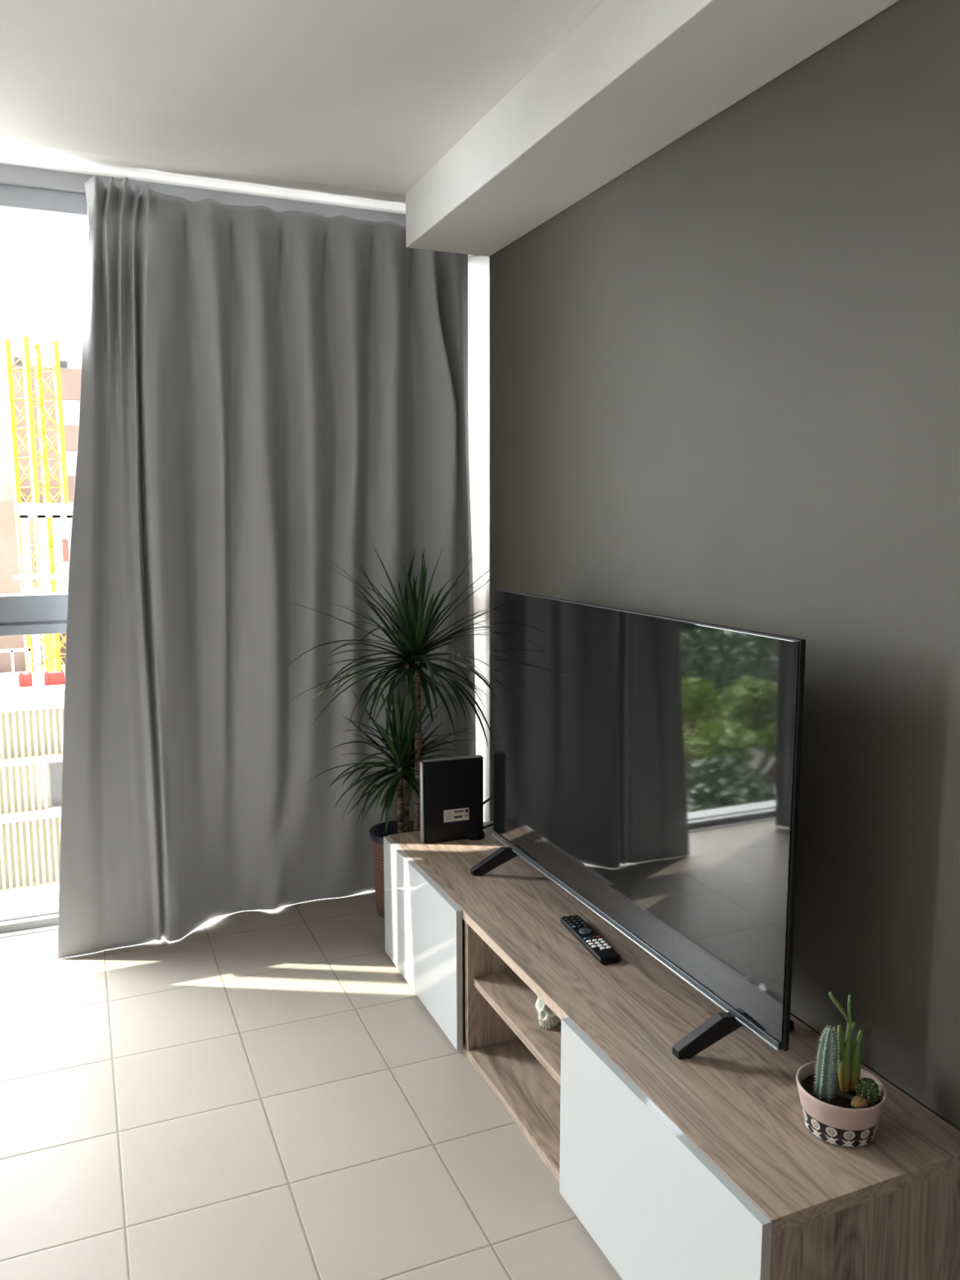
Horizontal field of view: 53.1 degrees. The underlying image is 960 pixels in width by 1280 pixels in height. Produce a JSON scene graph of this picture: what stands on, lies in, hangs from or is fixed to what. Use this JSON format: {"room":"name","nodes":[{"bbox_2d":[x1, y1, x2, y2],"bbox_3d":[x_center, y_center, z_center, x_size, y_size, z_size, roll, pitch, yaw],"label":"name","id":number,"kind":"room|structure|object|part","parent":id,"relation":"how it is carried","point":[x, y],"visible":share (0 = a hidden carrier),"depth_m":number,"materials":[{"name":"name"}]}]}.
{"room":"living room","nodes":[
{"label":"living room","id":0,"kind":"room"},
{"bbox_2d":[0,0,603,214],"bbox_3d":[-1.388,-1.203,-0.029,5.680,0.337,6.160,-3,8,-23],"label":"ceiling","id":1,"kind":"structure","parent":0,"point":[342,103],"depth_m":2.30,"materials":[{"name":"paint"}]},
{"bbox_2d":[0,890,622,1279],"bbox_3d":[-1.338,1.492,0.233,5.700,0.150,5.970,-3,8,-23],"label":"floor","id":2,"kind":"structure","parent":0,"point":[250,1095],"depth_m":2.28,"materials":[{"name":"tile"}]},
{"bbox_2d":[370,840,384,918],"bbox_3d":[-0.294,0.849,3.494,0.208,0.292,0.208,-3,8,-23],"label":"basket","id":3,"kind":"object","parent":2,"relation":"on","point":[377,846],"depth_m":3.43,"materials":[{"name":"brown wicker"}]},
{"bbox_2d":[284,542,494,918],"bbox_3d":[-0.231,0.344,3.266,0.812,1.352,0.559,-3,8,-23],"label":"dracaena","id":4,"kind":"object","parent":2,"relation":"on","point":[407,748],"visible":0.84,"depth_m":3.38,"materials":[{"name":"green plant"}]},
{"bbox_3d":[-0.287,0.448,3.350,0.613,0.569,0.361,-3,8,-23],"label":"crown","id":5,"kind":"part","parent":4,"relation":"part of","materials":[{"name":"green plant"}]},
{"bbox_3d":[-0.229,0.051,3.221,0.812,0.760,0.543,-3,8,-23],"label":"crown","id":6,"kind":"part","parent":4,"relation":"part of","materials":[{"name":"green plant"}]},
{"bbox_3d":[-0.213,0.046,3.287,0.708,0.564,0.433,-3,8,-23],"label":"crown","id":7,"kind":"part","parent":4,"relation":"part of","materials":[{"name":"green plant"}]},
{"bbox_3d":[-0.245,0.420,3.373,0.533,0.490,0.354,-3,8,-23],"label":"crown","id":8,"kind":"part","parent":4,"relation":"part of","materials":[{"name":"green plant"}]},
{"bbox_2d":[383,821,959,1279],"bbox_3d":[0.255,0.935,2.374,0.448,0.405,1.878,-3,8,-23],"label":"tv stand","id":9,"kind":"object","parent":2,"relation":"on","point":[708,1165],"visible":0.79,"depth_m":1.81,"materials":[{"name":"brown wood"}]},
{"bbox_3d":[-0.179,0.868,2.847,0.018,0.390,0.646,-3,8,-23],"label":"door","id":10,"kind":"part","parent":9,"relation":"part of","materials":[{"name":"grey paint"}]},
{"bbox_2d":[419,755,484,844],"bbox_3d":[-0.085,0.509,3.065,0.210,0.266,0.066,-3,8,-20],"label":"router","id":11,"kind":"object","parent":9,"relation":"on","point":[451,788],"visible":1,"depth_m":3.05,"materials":[{"name":"black plastic"}]},
{"bbox_2d":[483,795,493,804],"bbox_3d":[0.043,0.525,3.207,0.012,0.014,0.201,4,8,28],"label":"cable","id":12,"kind":"object","parent":11,"relation":"attached to","point":[492,796],"visible":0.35,"depth_m":3.17,"materials":[{"name":"black plastic"}]},
{"bbox_3d":[-0.096,0.839,3.228,0.427,0.380,0.022,-3,8,-23],"label":"panel","id":13,"kind":"part","parent":9,"relation":"part of","materials":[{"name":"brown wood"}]},
{"bbox_2d":[483,822,493,828],"bbox_3d":[0.043,0.612,3.211,0.014,0.023,0.182,4,8,30],"label":"cable","id":14,"kind":"object","parent":9,"relation":"on","point":[491,824],"visible":0.37,"depth_m":3.18,"materials":[{"name":"black plastic"}]},
{"bbox_2d":[473,969,560,1086],"bbox_3d":[0.275,0.924,2.358,0.398,0.022,0.560,-3,8,-23],"label":"shelf","id":15,"kind":"object","parent":9,"relation":"attached to","point":[508,995],"depth_m":2.36,"materials":[{"name":"brown wood"}]},
{"bbox_2d":[535,995,560,1029],"bbox_3d":[0.183,0.868,2.323,0.086,0.098,0.121,5,9,35],"label":"ornament","id":16,"kind":"object","parent":9,"relation":"on","point":[547,1018],"visible":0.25,"depth_m":2.28,"materials":[{"name":"white ceramic"}]},
{"bbox_2d":[560,914,619,964],"bbox_3d":[0.264,0.725,2.340,0.053,0.021,0.252,-2,8,-18],"label":"remote control","id":17,"kind":"object","parent":9,"relation":"on","point":[592,941],"visible":1,"depth_m":2.31,"materials":[{"name":"black plastic"}]},
{"bbox_2d":[470,588,805,1058],"bbox_3d":[0.321,0.330,2.268,0.278,0.822,1.286,-3,8,-23],"label":"television","id":18,"kind":"object","parent":9,"relation":"on","point":[647,766],"visible":1,"depth_m":2.01,"materials":[{"name":"black"}]},
{"bbox_3d":[0.299,1.012,1.722,0.018,0.390,0.633,-3,8,-23],"label":"door","id":19,"kind":"part","parent":9,"relation":"part of","materials":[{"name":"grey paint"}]},
{"bbox_2d":[795,991,887,1146],"bbox_3d":[0.609,0.708,1.614,0.144,0.237,0.144,-3,8,-23],"label":"cactus pot","id":20,"kind":"object","parent":9,"relation":"on","point":[842,1103],"visible":1,"depth_m":1.60,"materials":[{"name":"pink ceramic"}]},
{"bbox_3d":[0.609,0.787,1.624,0.144,0.079,0.144,-3,8,-23],"label":"pot","id":21,"kind":"part","parent":20,"relation":"part of","materials":[{"name":"pink ceramic"}]},
{"bbox_3d":[0.624,1.055,1.535,0.427,0.380,0.022,-3,8,-23],"label":"panel","id":22,"kind":"part","parent":9,"relation":"part of","materials":[{"name":"brown wood"}]},
{"bbox_2d":[467,254,489,822],"bbox_3d":[0.087,-0.286,3.724,0.145,2.685,0.660,-3,8,-23],"label":"wall","id":23,"kind":"structure","parent":0,"point":[478,266],"depth_m":3.71,"materials":[{"name":"grey paint"}]},
{"bbox_2d":[489,0,959,1131],"bbox_3d":[1.164,0.122,0.864,0.135,2.600,5.500,-3,8,-23],"label":"wall","id":24,"kind":"structure","parent":0,"point":[724,375],"depth_m":1.88,"materials":[{"name":"grey paint"}]},
{"bbox_2d":[405,0,899,256],"bbox_3d":[0.945,-1.042,0.677,0.294,0.169,5.400,-3,8,-23],"label":"beam","id":25,"kind":"structure","parent":24,"relation":"attached to","point":[633,77],"depth_m":2.08,"materials":[{"name":"paint"}]},
{"bbox_3d":[-4.018,-0.091,2.257,2.280,2.685,0.200,-3,8,-23],"label":"wall","id":26,"kind":"structure","parent":0,"visible":0},
{"bbox_2d":[0,163,474,937],"bbox_3d":[-1.509,-0.199,3.257,3.165,2.675,0.295,-3,8,-23],"label":"window","id":27,"kind":"structure","parent":26,"relation":"in","point":[25,192],"depth_m":3.24,"materials":[{"name":"grey metal"}]},
{"bbox_3d":[-1.529,-1.435,3.142,3.165,0.068,0.120,-3,8,-23],"label":"head rail","id":28,"kind":"part","parent":27,"relation":"part of","materials":[{"name":"white metal"}]},
{"bbox_3d":[-1.528,-1.499,3.131,3.165,0.063,0.165,-3,8,-23],"label":"head casing","id":29,"kind":"part","parent":27,"relation":"part of","materials":[{"name":"white paint"}]},
{"bbox_2d":[57,175,475,959],"bbox_3d":[-0.701,-0.233,3.351,1.549,2.474,0.162,-3,8,-24],"label":"curtain","id":30,"kind":"object","parent":27,"relation":"hanging from","point":[267,395],"visible":0.91,"depth_m":3.30,"materials":[{"name":"grey fabric"}]},
{"bbox_3d":[-0.651,-1.431,3.365,1.345,0.040,0.115,-3,8,-23],"label":"curtain rail","id":31,"kind":"part","parent":27,"relation":"part of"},
{"label":"outside","id":32,"kind":"structure","parent":0,"visible":0},
{"bbox_2d":[0,664,65,675],"bbox_3d":[-27.523,-0.202,69.316,120.000,0.300,138.000,-3,8,-23],"label":"ground","id":33,"kind":"structure","parent":32,"point":[63,666],"depth_m":52.48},
{"bbox_2d":[0,364,13,501],"bbox_3d":[-37.297,-8.866,65.070,11.800,18.000,12.150,-3,8,-23],"label":"tower","id":34,"kind":"structure","parent":33,"relation":"on","point":[6,494],"depth_m":61.17,"materials":[{"name":"white concrete"}]},
{"bbox_2d":[0,684,64,911],"bbox_3d":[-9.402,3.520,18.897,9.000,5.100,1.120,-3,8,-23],"label":"building","id":35,"kind":"structure","parent":33,"relation":"on","point":[32,717],"depth_m":18.72,"materials":[{"name":"white concrete"}]},
{"bbox_2d":[0,671,65,688],"bbox_3d":[-11.585,3.114,26.407,8.000,4.000,3.600,-3,8,-23],"label":"platform","id":36,"kind":"object","parent":33,"relation":"on","point":[6,681],"visible":0.02,"depth_m":26.33,"materials":[{"name":"white concrete"}]},
{"bbox_2d":[0,647,32,688],"bbox_3d":[-12.184,0.736,25.110,0.840,1.050,0.050,-3,8,-23],"label":"railing","id":37,"kind":"object","parent":36,"relation":"on","point":[11,651],"visible":0.78,"depth_m":25.10,"materials":[{"name":"white metal"}]},
{"bbox_2d":[18,671,32,687],"bbox_3d":[-11.745,1.058,24.829,0.300,0.480,0.200,-3,8,-23],"label":"barrier","id":38,"kind":"object","parent":36,"relation":"on","point":[24,679],"visible":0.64,"depth_m":24.77,"materials":[{"name":"red plastic"}]},
{"bbox_2d":[13,503,73,686],"bbox_3d":[-13.201,-1.682,28.991,7.100,4.860,8.500,-3,8,-23],"label":"pergola","id":39,"kind":"object","parent":36,"relation":"on","point":[41,511],"visible":0.4,"depth_m":29.97,"materials":[{"name":"white concrete"}]},
{"bbox_3d":[-14.151,-2.335,30.009,0.240,3.100,0.250,-3,8,-23],"label":"post","id":40,"kind":"part","parent":39,"relation":"part of","materials":[{"name":"white concrete"}]},
{"bbox_3d":[-13.690,-2.360,30.201,0.240,3.100,0.250,-3,8,-23],"label":"post","id":41,"kind":"part","parent":39,"relation":"part of","materials":[{"name":"white concrete"}]},
{"bbox_3d":[-13.303,-2.382,30.363,0.240,3.100,0.250,-3,8,-23],"label":"post","id":42,"kind":"part","parent":39,"relation":"part of","materials":[{"name":"white concrete"}]},
{"bbox_3d":[-12.916,-2.403,30.524,0.240,3.100,0.250,-3,8,-23],"label":"post","id":43,"kind":"part","parent":39,"relation":"part of","materials":[{"name":"white concrete"}]},
{"bbox_2d":[44,669,64,685],"bbox_3d":[-11.109,1.023,25.095,0.480,0.480,0.200,-3,8,-23],"label":"barrier","id":44,"kind":"object","parent":36,"relation":"on","point":[51,678],"visible":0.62,"depth_m":25.04,"materials":[{"name":"red plastic"}]},
{"bbox_2d":[2,335,68,673],"bbox_3d":[-21.839,-6.185,47.949,1.800,17.045,1.800,5,9,34],"label":"tower crane","id":45,"kind":"object","parent":33,"relation":"on","point":[25,342],"visible":0.56,"depth_m":47.36,"materials":[{"name":"yellow metal"}]},
{"bbox_2d":[0,356,81,672],"bbox_3d":[-24.662,-8.008,60.783,18.500,17.350,16.000,-3,8,-23],"label":"apartment block","id":46,"kind":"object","parent":33,"relation":"on","point":[70,378],"visible":0.12,"depth_m":53.62,"materials":[{"name":"grey"}]},
{"bbox_3d":[-26.015,-15.594,54.317,0.600,0.650,1.000,-3,8,-23],"label":"roof tank","id":47,"kind":"part","parent":46,"relation":"part of","materials":[{"name":"grey"}]},
{"bbox_3d":[-24.080,-15.677,55.128,0.800,0.600,1.000,-3,8,-23],"label":"roof tank","id":48,"kind":"part","parent":46,"relation":"part of","materials":[{"name":"grey"}]},
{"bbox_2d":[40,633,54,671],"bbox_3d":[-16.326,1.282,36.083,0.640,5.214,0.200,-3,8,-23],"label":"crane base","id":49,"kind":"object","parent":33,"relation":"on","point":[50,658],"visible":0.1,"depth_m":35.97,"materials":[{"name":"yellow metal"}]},
{"bbox_2d":[60,517,69,591],"bbox_3d":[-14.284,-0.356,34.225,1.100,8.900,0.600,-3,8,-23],"label":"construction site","id":50,"kind":"object","parent":33,"relation":"on","point":[64,520],"visible":0.07,"depth_m":33.50,"materials":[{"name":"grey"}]}
]}

